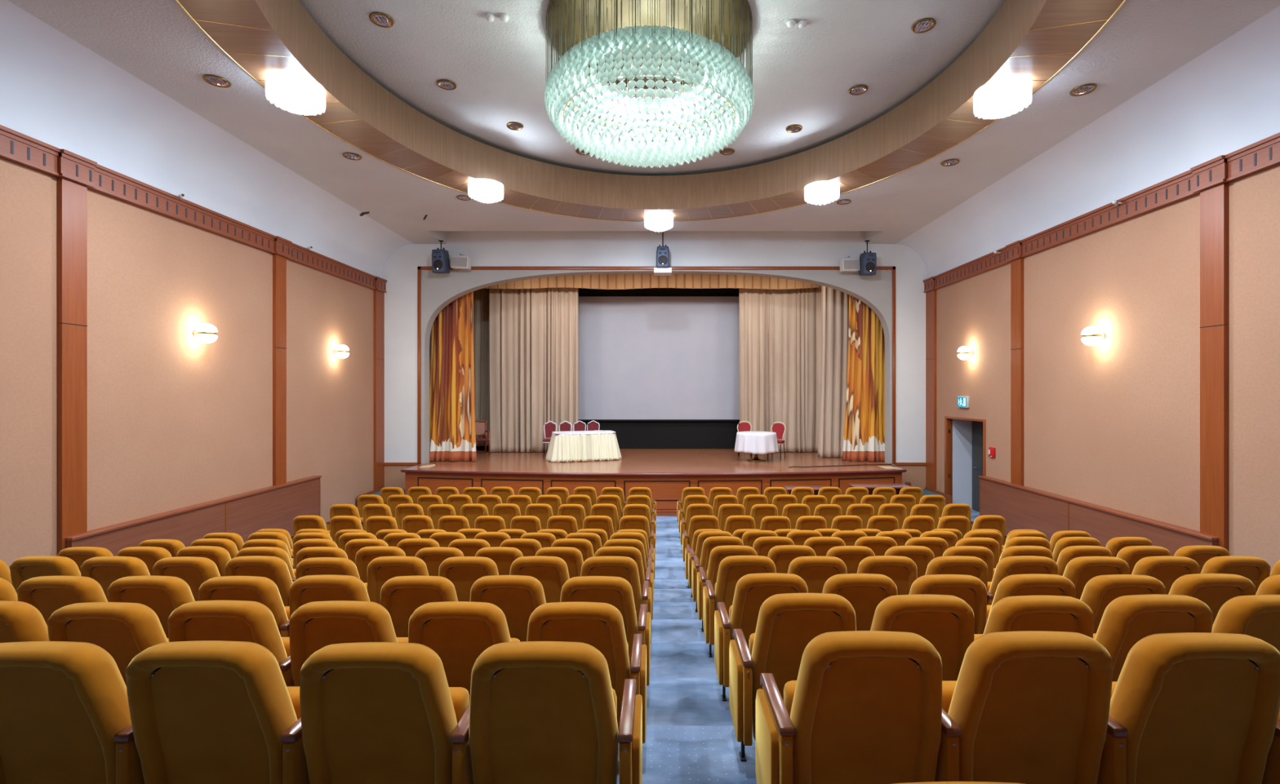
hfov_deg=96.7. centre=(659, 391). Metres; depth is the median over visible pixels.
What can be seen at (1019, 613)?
seat
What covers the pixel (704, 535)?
seat
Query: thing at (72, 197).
trim
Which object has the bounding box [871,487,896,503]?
seat
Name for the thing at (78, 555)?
seat
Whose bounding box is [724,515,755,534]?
seat
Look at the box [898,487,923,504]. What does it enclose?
seat
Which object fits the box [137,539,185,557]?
seat
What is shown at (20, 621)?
seat
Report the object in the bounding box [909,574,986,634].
seat
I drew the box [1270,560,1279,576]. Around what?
seat
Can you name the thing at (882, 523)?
seat
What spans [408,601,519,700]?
seat
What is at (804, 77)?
ceiling
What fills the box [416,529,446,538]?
seat
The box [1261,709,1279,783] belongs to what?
seat
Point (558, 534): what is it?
seat
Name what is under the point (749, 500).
seat
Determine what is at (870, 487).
desk
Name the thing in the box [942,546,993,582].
seat
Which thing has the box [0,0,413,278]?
ceiling
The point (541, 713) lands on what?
seat
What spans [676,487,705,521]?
seat
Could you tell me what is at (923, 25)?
recessed light
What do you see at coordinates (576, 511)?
seat
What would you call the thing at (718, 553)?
seat
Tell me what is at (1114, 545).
seat
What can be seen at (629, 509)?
seat
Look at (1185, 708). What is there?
seat
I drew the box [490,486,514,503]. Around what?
seat
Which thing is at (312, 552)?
seat
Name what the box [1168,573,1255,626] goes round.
seat
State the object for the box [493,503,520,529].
seat
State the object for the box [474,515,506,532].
seat
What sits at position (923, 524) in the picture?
seat
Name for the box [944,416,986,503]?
door frame
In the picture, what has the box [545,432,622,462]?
table skirt
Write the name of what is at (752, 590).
seat
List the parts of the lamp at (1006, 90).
bulb, plate, bulb, bulb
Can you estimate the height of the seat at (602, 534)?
0.881 m
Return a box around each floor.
[325,516,974,783]
[971,509,979,520]
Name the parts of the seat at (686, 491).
panel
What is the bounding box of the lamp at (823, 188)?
[811,183,831,198]
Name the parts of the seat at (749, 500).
panel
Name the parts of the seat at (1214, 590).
backrest, panel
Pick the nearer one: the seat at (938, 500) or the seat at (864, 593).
the seat at (864, 593)
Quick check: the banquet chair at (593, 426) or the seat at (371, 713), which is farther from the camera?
the banquet chair at (593, 426)
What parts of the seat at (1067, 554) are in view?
panel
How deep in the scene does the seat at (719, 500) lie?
10.58 m
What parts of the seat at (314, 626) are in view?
panel, seat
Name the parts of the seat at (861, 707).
armrest, arm panel, seat, panel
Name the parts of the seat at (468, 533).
panel, backrest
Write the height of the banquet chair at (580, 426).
0.983 m
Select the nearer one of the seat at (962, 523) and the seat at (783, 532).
the seat at (783, 532)
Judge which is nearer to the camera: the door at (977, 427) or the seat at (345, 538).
the seat at (345, 538)
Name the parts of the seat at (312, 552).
panel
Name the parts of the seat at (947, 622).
panel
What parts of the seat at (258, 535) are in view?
panel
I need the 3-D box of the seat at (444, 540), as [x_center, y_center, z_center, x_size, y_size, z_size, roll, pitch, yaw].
[-2.584,2.170,7.176,0.553,0.860,0.464,0,0,0]
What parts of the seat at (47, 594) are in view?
panel, backrest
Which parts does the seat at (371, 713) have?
panel, seat, armrest, arm panel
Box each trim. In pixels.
[57,177,384,555]
[175,0,1125,222]
[254,0,1046,209]
[925,182,1228,551]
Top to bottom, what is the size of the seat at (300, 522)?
0.888 m
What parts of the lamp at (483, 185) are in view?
bulb, bulb, plate, bulb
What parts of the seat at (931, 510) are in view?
panel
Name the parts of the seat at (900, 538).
backrest, panel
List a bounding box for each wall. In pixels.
[0,157,373,569]
[382,231,928,489]
[421,270,892,463]
[429,333,488,448]
[936,164,1279,573]
[952,419,972,509]
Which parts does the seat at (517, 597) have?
panel, backrest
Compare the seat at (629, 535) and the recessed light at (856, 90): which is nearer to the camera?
the seat at (629, 535)
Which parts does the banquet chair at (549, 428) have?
seat, frame, backrest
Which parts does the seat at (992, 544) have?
panel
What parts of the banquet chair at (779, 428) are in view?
backrest, frame, seat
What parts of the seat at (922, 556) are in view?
backrest, panel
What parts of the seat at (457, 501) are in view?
panel, backrest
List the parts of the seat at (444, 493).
panel, backrest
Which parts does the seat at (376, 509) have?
panel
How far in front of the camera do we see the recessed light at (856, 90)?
8.38 m
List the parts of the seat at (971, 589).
panel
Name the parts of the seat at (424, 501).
panel, backrest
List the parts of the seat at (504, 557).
backrest, panel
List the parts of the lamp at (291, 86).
bulb, bulb, plate, bulb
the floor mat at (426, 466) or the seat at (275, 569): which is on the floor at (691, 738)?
the seat at (275, 569)
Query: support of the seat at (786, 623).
on the floor at (691, 738)
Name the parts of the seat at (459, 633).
panel, backrest, seat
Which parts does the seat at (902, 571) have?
panel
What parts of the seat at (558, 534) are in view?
panel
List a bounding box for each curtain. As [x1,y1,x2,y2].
[429,291,476,462]
[473,288,489,446]
[488,287,578,452]
[738,288,822,452]
[817,285,848,457]
[841,294,884,462]
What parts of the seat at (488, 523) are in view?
panel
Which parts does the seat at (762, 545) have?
panel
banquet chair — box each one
[542,421,556,457]
[559,421,572,431]
[573,421,586,431]
[586,420,599,431]
[737,421,751,457]
[767,422,786,459]
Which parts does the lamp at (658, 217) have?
bulb, bulb, plate, bulb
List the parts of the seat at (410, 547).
panel, backrest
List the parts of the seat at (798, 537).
panel, backrest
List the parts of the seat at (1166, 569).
backrest, panel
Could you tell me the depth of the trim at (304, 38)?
9.12 m
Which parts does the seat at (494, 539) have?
backrest, panel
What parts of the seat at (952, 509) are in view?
panel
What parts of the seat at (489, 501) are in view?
panel, backrest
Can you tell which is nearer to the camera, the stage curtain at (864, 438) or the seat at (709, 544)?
the seat at (709, 544)
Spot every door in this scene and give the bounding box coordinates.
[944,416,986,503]
[972,421,982,511]
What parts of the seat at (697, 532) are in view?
armrest, backrest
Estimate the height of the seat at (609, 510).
0.876 m
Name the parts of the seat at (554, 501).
backrest, panel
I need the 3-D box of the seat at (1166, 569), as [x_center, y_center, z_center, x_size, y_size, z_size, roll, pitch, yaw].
[3.972,1.731,4.630,0.550,0.867,0.464,0,0,0]
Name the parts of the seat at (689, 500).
backrest, panel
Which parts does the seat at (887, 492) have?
backrest, panel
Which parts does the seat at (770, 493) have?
backrest, panel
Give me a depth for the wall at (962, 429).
13.46 m
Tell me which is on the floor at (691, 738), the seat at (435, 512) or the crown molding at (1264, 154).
the seat at (435, 512)
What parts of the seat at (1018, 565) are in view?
seat, arm panel, armrest, panel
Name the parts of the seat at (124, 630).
panel, backrest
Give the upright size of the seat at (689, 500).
0.863 m
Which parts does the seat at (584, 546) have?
panel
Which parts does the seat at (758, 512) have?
backrest, panel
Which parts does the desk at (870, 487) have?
modesty panel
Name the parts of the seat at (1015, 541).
backrest, panel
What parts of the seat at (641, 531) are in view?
backrest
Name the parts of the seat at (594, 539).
panel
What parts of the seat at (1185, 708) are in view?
arm panel, seat, armrest, panel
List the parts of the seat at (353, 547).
panel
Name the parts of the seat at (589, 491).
panel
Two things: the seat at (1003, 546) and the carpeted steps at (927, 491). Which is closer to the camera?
the seat at (1003, 546)
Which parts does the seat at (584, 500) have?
panel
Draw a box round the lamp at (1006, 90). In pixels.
[985,82,1017,108]
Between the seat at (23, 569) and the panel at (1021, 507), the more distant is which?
the panel at (1021, 507)
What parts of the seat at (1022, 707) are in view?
arm panel, seat, armrest, panel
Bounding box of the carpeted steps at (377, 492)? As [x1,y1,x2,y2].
[357,487,404,497]
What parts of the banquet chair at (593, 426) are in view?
backrest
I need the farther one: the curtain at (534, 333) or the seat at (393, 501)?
the curtain at (534, 333)
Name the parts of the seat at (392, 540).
panel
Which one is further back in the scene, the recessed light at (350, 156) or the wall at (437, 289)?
the wall at (437, 289)
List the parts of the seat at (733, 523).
panel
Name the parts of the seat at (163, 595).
panel, backrest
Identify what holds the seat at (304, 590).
on the floor at (691, 738)
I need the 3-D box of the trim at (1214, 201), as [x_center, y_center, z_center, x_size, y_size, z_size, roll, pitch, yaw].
[6.777,0.140,8.750,0.066,5.320,11.300,0,0,0]
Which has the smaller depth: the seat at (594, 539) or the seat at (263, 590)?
the seat at (263, 590)
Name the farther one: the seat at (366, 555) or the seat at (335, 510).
the seat at (335, 510)
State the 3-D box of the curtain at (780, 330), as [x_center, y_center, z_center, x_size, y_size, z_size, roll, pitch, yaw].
[3.683,-0.708,17.035,2.567,5.084,0.273,0,0,0]
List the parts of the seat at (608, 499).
panel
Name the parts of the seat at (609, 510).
panel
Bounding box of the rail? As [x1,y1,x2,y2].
[383,462,926,465]
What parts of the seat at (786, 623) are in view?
armrest, arm panel, seat, panel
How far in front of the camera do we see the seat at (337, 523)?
8.74 m
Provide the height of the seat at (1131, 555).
0.872 m
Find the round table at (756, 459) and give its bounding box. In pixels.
[746,454,766,462]
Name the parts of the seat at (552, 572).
backrest, panel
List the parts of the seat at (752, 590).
armrest, arm panel, seat, backrest, panel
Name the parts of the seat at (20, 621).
panel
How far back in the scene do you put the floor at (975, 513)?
12.90 m
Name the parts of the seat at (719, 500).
panel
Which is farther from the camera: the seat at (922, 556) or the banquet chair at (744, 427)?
the banquet chair at (744, 427)
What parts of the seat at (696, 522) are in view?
arm panel, armrest, backrest, panel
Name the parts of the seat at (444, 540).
panel, backrest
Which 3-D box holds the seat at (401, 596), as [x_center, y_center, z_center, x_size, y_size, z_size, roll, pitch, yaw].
[-1.472,1.577,3.688,0.553,0.861,0.464,0,0,0]
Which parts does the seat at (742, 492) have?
panel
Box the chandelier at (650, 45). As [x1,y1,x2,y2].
[544,0,754,168]
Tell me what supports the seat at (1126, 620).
on the floor at (691, 738)
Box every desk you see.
[782,485,826,495]
[848,484,911,495]
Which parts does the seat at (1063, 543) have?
panel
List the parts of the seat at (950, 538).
panel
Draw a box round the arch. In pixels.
[424,271,889,463]
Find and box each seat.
[0,560,12,585]
[0,577,17,601]
[0,600,48,643]
[0,641,144,783]
[9,555,80,593]
[16,576,107,625]
[46,602,168,686]
[57,546,113,573]
[80,556,150,600]
[106,575,195,638]
[115,546,171,575]
[125,640,310,783]
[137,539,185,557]
[152,556,220,601]
[167,600,294,686]
[176,546,231,577]
[190,538,238,559]
[198,576,289,637]
[202,533,244,551]
[224,555,293,606]
[235,546,296,582]
[242,539,293,568]
[248,532,293,558]
[257,528,293,549]
[288,574,369,618]
[288,600,408,686]
[290,515,329,543]
[293,532,332,546]
[293,538,337,568]
[295,528,329,535]
[295,546,347,566]
[295,557,367,591]
[299,642,473,783]
[325,504,364,530]
[329,515,362,542]
[334,529,367,547]
[338,532,377,551]
[345,538,388,564]
[355,546,405,582]
[357,494,383,518]
[362,503,395,531]
[365,515,398,536]
[367,556,429,604]
[375,529,407,540]
[380,487,404,505]
[380,576,457,637]
[383,533,421,546]
[386,494,413,517]
[395,503,424,529]
[396,538,439,556]
[402,515,434,533]
[408,486,431,504]
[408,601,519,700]
[415,546,463,576]
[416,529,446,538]
[417,494,443,515]
[427,504,456,529]
[429,532,466,547]
[435,487,458,504]
[438,515,470,532]
[438,556,498,601]
[446,494,472,515]
[448,538,490,556]
[457,528,486,538]
[460,503,488,528]
[462,487,486,503]
[468,641,642,783]
[470,575,546,641]
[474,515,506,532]
[474,532,510,547]
[475,546,523,575]
[476,494,502,515]
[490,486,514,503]
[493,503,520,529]
[497,528,526,538]
[499,538,542,556]
[506,495,532,515]
[509,555,569,603]
[510,515,541,533]
[518,487,541,504]
[520,533,555,548]
[524,503,553,529]
[526,602,646,743]
[535,546,583,578]
[536,494,561,515]
[537,528,567,540]
[546,487,568,505]
[546,515,577,535]
[551,538,594,562]
[557,504,586,530]
[560,576,650,686]
[565,533,602,555]
[566,494,591,517]
[573,486,596,506]
[576,528,608,546]
[580,556,651,644]
[582,515,618,540]
[590,503,622,533]
[594,546,653,620]
[595,494,624,526]
[600,487,626,511]
[603,538,653,601]
[609,532,653,567]
[617,529,654,579]
[618,515,655,561]
[622,504,655,533]
[626,495,656,532]
[628,487,656,510]
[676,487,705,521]
[678,495,708,533]
[680,503,713,545]
[682,515,719,561]
[684,528,722,588]
[688,531,733,597]
[691,536,743,612]
[697,545,757,631]
[702,555,776,657]
[708,487,732,507]
[712,495,737,518]
[714,573,808,701]
[717,504,745,531]
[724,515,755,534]
[728,593,856,761]
[732,528,759,540]
[736,487,759,505]
[742,494,768,515]
[742,530,777,547]
[750,504,777,529]
[752,536,794,556]
[755,631,942,783]
[760,515,791,531]
[763,487,786,504]
[767,545,816,573]
[772,494,797,515]
[773,528,799,537]
[782,503,809,529]
[786,530,822,546]
[787,555,847,593]
[791,487,813,503]
[795,515,826,530]
[801,495,826,515]
[803,537,845,556]
[813,504,841,528]
[814,528,839,537]
[817,487,841,504]
[822,573,897,631]
[826,546,875,573]
[831,494,856,515]
[831,515,862,530]
[831,530,867,546]
[844,487,868,504]
[845,503,874,528]
[854,528,881,536]
[854,536,897,555]
[856,555,917,595]
[860,495,885,515]
[866,515,898,531]
[870,594,974,680]
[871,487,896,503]
[875,531,911,546]
[877,503,906,529]
[884,546,933,577]
[889,494,915,517]
[893,528,921,537]
[893,782,1024,783]
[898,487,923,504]
[902,515,934,533]
[904,537,948,558]
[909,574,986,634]
[910,504,938,528]
[919,495,945,517]
[920,531,957,548]
[924,555,987,590]
[931,528,962,541]
[934,631,1113,783]
[937,515,969,538]
[938,503,973,530]
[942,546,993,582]
[955,537,999,568]
[963,530,1002,556]
[969,515,1007,545]
[971,528,1002,537]
[973,595,1093,640]
[986,555,1058,605]
[986,573,1075,623]
[993,546,1053,574]
[999,537,1050,559]
[1001,531,1047,552]
[1002,529,1039,549]
[1049,530,1091,553]
[1052,537,1101,563]
[1056,546,1111,576]
[1062,556,1129,599]
[1080,574,1165,633]
[1093,594,1213,681]
[1096,632,1279,783]
[1105,537,1152,557]
[1115,546,1171,574]
[1131,555,1199,595]
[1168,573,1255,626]
[1173,545,1230,573]
[1200,555,1271,593]
[1211,595,1279,653]
[1255,574,1279,595]
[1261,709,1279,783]
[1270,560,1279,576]
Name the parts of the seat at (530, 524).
panel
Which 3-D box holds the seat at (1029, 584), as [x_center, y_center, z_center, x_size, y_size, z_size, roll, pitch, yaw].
[2.318,1.571,3.688,0.550,0.872,0.464,0,0,0]
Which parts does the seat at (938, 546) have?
panel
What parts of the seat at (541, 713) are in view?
panel, seat, arm panel, armrest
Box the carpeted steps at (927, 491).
[922,487,951,506]
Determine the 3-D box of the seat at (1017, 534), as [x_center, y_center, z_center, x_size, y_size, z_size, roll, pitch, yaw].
[4.520,2.164,7.173,0.550,0.873,0.464,0,0,0]
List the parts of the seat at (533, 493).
backrest, panel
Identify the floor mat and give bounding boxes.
[419,464,435,467]
[878,466,902,469]
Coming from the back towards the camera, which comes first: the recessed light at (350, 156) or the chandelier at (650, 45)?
the recessed light at (350, 156)
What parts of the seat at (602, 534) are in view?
panel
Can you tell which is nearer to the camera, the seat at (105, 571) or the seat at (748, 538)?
the seat at (105, 571)
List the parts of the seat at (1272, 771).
arm panel, armrest, backrest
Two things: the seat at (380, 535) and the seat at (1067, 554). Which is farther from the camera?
the seat at (380, 535)
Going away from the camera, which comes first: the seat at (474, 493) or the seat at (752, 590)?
the seat at (752, 590)
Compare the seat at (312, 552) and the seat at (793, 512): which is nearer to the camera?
the seat at (312, 552)
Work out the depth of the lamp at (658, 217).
12.00 m
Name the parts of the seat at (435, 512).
panel, backrest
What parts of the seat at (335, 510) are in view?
arm panel, panel, backrest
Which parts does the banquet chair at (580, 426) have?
backrest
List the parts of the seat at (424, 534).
panel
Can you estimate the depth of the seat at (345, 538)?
6.98 m
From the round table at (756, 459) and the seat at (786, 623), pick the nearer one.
the seat at (786, 623)
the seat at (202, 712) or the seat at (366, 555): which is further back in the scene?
the seat at (366, 555)
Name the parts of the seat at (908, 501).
backrest, panel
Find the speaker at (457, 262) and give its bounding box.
[450,253,471,270]
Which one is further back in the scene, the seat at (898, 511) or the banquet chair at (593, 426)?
the banquet chair at (593, 426)
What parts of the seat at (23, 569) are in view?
panel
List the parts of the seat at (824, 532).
panel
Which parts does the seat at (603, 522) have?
panel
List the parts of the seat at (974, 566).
panel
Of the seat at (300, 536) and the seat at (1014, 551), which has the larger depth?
the seat at (300, 536)
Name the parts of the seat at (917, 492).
panel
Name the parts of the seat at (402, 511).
panel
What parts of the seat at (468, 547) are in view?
panel, backrest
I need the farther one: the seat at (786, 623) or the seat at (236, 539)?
the seat at (236, 539)
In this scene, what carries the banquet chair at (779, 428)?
on the stage
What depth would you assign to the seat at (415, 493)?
11.46 m
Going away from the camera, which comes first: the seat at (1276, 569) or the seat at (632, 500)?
the seat at (1276, 569)
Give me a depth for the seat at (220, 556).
5.30 m
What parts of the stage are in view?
panel, panel, panel, panel, panel, panel, panel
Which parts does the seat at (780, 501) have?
panel, backrest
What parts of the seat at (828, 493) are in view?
backrest, panel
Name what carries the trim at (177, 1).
attached to the ring
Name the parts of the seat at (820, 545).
backrest, panel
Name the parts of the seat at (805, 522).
panel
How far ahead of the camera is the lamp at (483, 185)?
10.14 m
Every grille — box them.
[451,257,466,266]
[844,260,858,269]
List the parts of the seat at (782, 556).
panel, backrest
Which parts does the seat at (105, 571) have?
panel, backrest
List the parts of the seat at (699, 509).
arm panel, panel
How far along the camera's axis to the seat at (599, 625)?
2.66 m
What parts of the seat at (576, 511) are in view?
panel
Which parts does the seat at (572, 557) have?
panel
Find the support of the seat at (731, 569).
on the floor at (691, 738)
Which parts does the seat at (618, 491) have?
panel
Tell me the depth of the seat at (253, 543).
6.12 m
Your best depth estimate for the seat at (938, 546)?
6.12 m
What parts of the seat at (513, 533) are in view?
panel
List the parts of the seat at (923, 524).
panel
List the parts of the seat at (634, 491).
panel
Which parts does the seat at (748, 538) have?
panel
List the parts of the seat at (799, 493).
backrest, panel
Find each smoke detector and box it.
[484,12,494,22]
[498,13,508,22]
[786,18,795,28]
[797,19,807,28]
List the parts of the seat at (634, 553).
backrest, panel, armrest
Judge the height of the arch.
4.878 m
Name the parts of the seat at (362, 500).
panel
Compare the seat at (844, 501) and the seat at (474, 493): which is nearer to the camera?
the seat at (844, 501)
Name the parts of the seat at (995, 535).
panel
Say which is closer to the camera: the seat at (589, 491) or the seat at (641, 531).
the seat at (641, 531)
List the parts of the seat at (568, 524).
panel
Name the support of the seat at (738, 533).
on the floor at (691, 738)
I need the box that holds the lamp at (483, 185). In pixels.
[476,181,496,196]
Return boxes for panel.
[64,475,321,556]
[978,475,1218,556]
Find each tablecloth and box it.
[551,431,615,438]
[734,431,778,454]
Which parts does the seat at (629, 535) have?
armrest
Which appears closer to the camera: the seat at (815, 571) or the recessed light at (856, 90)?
the seat at (815, 571)
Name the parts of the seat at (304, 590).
panel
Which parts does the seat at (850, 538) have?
backrest, panel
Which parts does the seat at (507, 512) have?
panel, backrest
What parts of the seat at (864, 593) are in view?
backrest, panel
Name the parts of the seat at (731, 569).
armrest, arm panel, backrest, panel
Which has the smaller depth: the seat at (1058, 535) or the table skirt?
the seat at (1058, 535)
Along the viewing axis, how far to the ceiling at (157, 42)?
7.88 m
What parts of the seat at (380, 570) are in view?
panel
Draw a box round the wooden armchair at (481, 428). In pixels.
[475,419,489,455]
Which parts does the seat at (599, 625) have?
panel, arm panel, armrest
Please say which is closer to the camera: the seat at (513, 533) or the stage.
the seat at (513, 533)
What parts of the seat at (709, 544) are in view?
arm panel, armrest, panel, backrest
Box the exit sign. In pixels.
[957,396,969,408]
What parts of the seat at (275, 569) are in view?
panel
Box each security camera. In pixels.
[175,193,185,199]
[1111,200,1122,205]
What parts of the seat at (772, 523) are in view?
panel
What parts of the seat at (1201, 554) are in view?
backrest, panel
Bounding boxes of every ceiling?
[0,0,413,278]
[8,0,1279,244]
[298,0,1004,175]
[897,5,1279,278]
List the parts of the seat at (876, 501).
backrest, panel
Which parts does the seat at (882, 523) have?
panel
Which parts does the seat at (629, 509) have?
panel, armrest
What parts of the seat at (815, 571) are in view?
backrest, panel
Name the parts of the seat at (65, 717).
panel, armrest, arm panel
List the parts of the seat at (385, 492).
panel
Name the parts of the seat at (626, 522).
panel, backrest, armrest, arm panel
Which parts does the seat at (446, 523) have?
panel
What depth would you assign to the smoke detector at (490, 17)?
6.71 m
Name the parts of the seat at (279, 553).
panel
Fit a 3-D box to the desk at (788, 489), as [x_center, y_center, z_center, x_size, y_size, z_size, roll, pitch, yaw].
[3.175,2.440,12.280,0.936,0.720,0.400,0,0,0]
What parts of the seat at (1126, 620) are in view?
panel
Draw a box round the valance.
[482,273,822,289]
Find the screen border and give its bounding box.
[577,288,739,448]
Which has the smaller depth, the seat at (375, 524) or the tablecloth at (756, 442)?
the seat at (375, 524)
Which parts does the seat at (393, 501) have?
panel, backrest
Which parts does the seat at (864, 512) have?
backrest, panel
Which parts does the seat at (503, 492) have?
panel, backrest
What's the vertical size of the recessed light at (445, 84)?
0.026 m
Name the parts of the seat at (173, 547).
panel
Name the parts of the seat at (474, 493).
panel, backrest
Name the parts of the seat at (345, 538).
panel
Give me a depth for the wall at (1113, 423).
8.18 m
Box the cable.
[788,464,891,467]
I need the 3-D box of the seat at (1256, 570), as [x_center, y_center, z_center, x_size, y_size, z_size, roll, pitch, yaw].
[4.523,1.731,4.631,0.550,0.869,0.464,0,0,0]
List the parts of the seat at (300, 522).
panel, backrest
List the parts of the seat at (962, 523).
panel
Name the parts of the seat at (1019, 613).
seat, panel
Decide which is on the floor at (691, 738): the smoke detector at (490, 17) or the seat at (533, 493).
the seat at (533, 493)
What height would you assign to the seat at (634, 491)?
0.860 m
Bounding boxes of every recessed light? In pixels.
[202,74,231,88]
[342,152,361,160]
[368,12,394,27]
[436,79,456,90]
[456,195,471,200]
[506,122,523,130]
[576,148,589,155]
[720,148,734,155]
[786,124,802,133]
[836,199,850,204]
[848,84,867,95]
[911,17,936,33]
[941,159,959,166]
[1069,84,1097,96]
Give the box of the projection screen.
[577,296,739,421]
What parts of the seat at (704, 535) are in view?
armrest, backrest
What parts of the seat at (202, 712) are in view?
panel, armrest, seat, arm panel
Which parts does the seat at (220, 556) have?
panel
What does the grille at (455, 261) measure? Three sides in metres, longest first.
0.389 x 0.228 x 0.016 m
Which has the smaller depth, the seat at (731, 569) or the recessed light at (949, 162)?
the seat at (731, 569)
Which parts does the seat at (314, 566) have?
panel, backrest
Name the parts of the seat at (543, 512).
backrest, panel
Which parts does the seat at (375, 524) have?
panel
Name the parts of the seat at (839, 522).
panel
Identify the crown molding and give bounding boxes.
[0,124,386,293]
[923,132,1279,293]
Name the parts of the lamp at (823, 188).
bulb, plate, bulb, bulb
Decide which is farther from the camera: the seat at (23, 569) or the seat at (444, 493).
the seat at (444, 493)
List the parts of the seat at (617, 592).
panel, arm panel, armrest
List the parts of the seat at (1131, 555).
backrest, panel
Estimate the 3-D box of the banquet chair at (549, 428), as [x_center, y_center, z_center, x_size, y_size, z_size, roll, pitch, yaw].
[-3.097,1.351,16.088,0.374,0.983,0.521,0,0,-7]
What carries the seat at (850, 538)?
on the floor at (691, 738)
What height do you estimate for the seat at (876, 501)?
0.864 m
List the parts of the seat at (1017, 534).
backrest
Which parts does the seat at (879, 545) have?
backrest, panel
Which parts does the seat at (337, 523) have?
panel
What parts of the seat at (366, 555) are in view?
panel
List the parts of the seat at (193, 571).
panel, backrest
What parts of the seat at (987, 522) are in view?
panel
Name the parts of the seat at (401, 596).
panel, backrest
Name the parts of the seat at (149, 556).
panel, backrest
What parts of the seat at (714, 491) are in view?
panel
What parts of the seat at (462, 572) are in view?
panel, backrest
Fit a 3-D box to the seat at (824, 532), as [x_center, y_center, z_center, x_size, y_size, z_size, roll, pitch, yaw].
[2.321,2.360,8.094,0.550,0.880,0.464,0,0,0]
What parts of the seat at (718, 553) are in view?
armrest, arm panel, panel, backrest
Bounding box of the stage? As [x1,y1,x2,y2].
[400,448,906,516]
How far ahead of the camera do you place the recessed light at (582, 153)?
10.59 m
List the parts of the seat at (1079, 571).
backrest, panel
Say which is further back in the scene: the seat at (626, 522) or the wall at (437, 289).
the wall at (437, 289)
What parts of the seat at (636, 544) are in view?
backrest, armrest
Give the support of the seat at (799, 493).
on the floor at (691, 738)
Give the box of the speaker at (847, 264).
[839,256,859,272]
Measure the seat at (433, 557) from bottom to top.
0.859 m
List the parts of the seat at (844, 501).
backrest, panel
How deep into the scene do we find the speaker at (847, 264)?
14.05 m
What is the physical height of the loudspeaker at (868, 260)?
0.864 m
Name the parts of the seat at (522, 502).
panel, backrest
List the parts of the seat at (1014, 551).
backrest, panel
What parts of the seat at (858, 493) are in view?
backrest, panel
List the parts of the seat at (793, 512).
backrest, panel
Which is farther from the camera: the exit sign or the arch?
the arch
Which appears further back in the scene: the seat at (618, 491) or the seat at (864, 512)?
the seat at (618, 491)
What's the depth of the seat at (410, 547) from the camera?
6.13 m
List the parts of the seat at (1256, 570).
panel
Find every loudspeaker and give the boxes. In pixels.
[431,240,449,274]
[653,231,671,275]
[858,240,876,275]
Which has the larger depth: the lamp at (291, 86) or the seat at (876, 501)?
the seat at (876, 501)
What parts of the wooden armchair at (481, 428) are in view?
backrest, frame, seat, leg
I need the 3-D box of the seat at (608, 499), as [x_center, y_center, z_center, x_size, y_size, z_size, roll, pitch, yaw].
[-0.919,2.368,10.766,0.553,0.864,0.464,0,0,0]
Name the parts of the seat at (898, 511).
panel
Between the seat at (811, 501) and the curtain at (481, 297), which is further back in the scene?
the curtain at (481, 297)
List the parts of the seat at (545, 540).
panel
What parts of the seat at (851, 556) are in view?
backrest, panel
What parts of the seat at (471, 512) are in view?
panel, backrest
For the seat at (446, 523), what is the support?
on the floor at (691, 738)
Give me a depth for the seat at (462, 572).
4.44 m
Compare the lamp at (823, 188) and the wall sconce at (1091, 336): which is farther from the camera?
the lamp at (823, 188)
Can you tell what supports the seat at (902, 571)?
on the floor at (691, 738)
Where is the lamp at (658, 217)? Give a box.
[651,213,666,226]
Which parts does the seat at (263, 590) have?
panel, armrest, arm panel, seat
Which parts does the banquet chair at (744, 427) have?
frame, backrest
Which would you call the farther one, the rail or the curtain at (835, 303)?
the curtain at (835, 303)
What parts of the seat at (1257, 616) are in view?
backrest, panel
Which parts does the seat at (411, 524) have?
panel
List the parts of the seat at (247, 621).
panel, armrest, seat, arm panel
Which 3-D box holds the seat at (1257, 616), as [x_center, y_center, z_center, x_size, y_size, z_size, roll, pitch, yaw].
[2.870,1.397,2.828,0.550,0.881,0.464,0,0,0]
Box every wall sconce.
[192,324,217,343]
[333,344,349,359]
[957,346,973,359]
[1080,326,1105,346]
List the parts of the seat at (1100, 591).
panel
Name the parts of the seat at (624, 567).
panel, arm panel, armrest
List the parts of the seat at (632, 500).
panel, backrest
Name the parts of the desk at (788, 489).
modesty panel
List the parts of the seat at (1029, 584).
seat, panel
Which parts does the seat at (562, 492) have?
backrest, panel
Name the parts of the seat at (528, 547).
panel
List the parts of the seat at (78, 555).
panel, backrest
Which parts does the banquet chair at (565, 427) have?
backrest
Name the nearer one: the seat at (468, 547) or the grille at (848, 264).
the seat at (468, 547)
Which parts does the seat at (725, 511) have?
panel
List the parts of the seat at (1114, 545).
panel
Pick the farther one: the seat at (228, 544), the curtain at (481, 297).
the curtain at (481, 297)
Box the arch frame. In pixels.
[417,266,895,463]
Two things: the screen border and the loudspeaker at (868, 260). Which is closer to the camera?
the loudspeaker at (868, 260)
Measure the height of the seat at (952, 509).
0.877 m
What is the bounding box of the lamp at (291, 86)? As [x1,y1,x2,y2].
[280,77,313,104]
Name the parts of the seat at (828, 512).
backrest, panel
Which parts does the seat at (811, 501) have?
backrest, panel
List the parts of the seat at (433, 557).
panel, backrest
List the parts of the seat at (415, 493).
panel, backrest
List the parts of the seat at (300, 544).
panel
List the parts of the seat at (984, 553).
panel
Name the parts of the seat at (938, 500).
panel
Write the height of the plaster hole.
0.011 m
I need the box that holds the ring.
[177,0,1123,221]

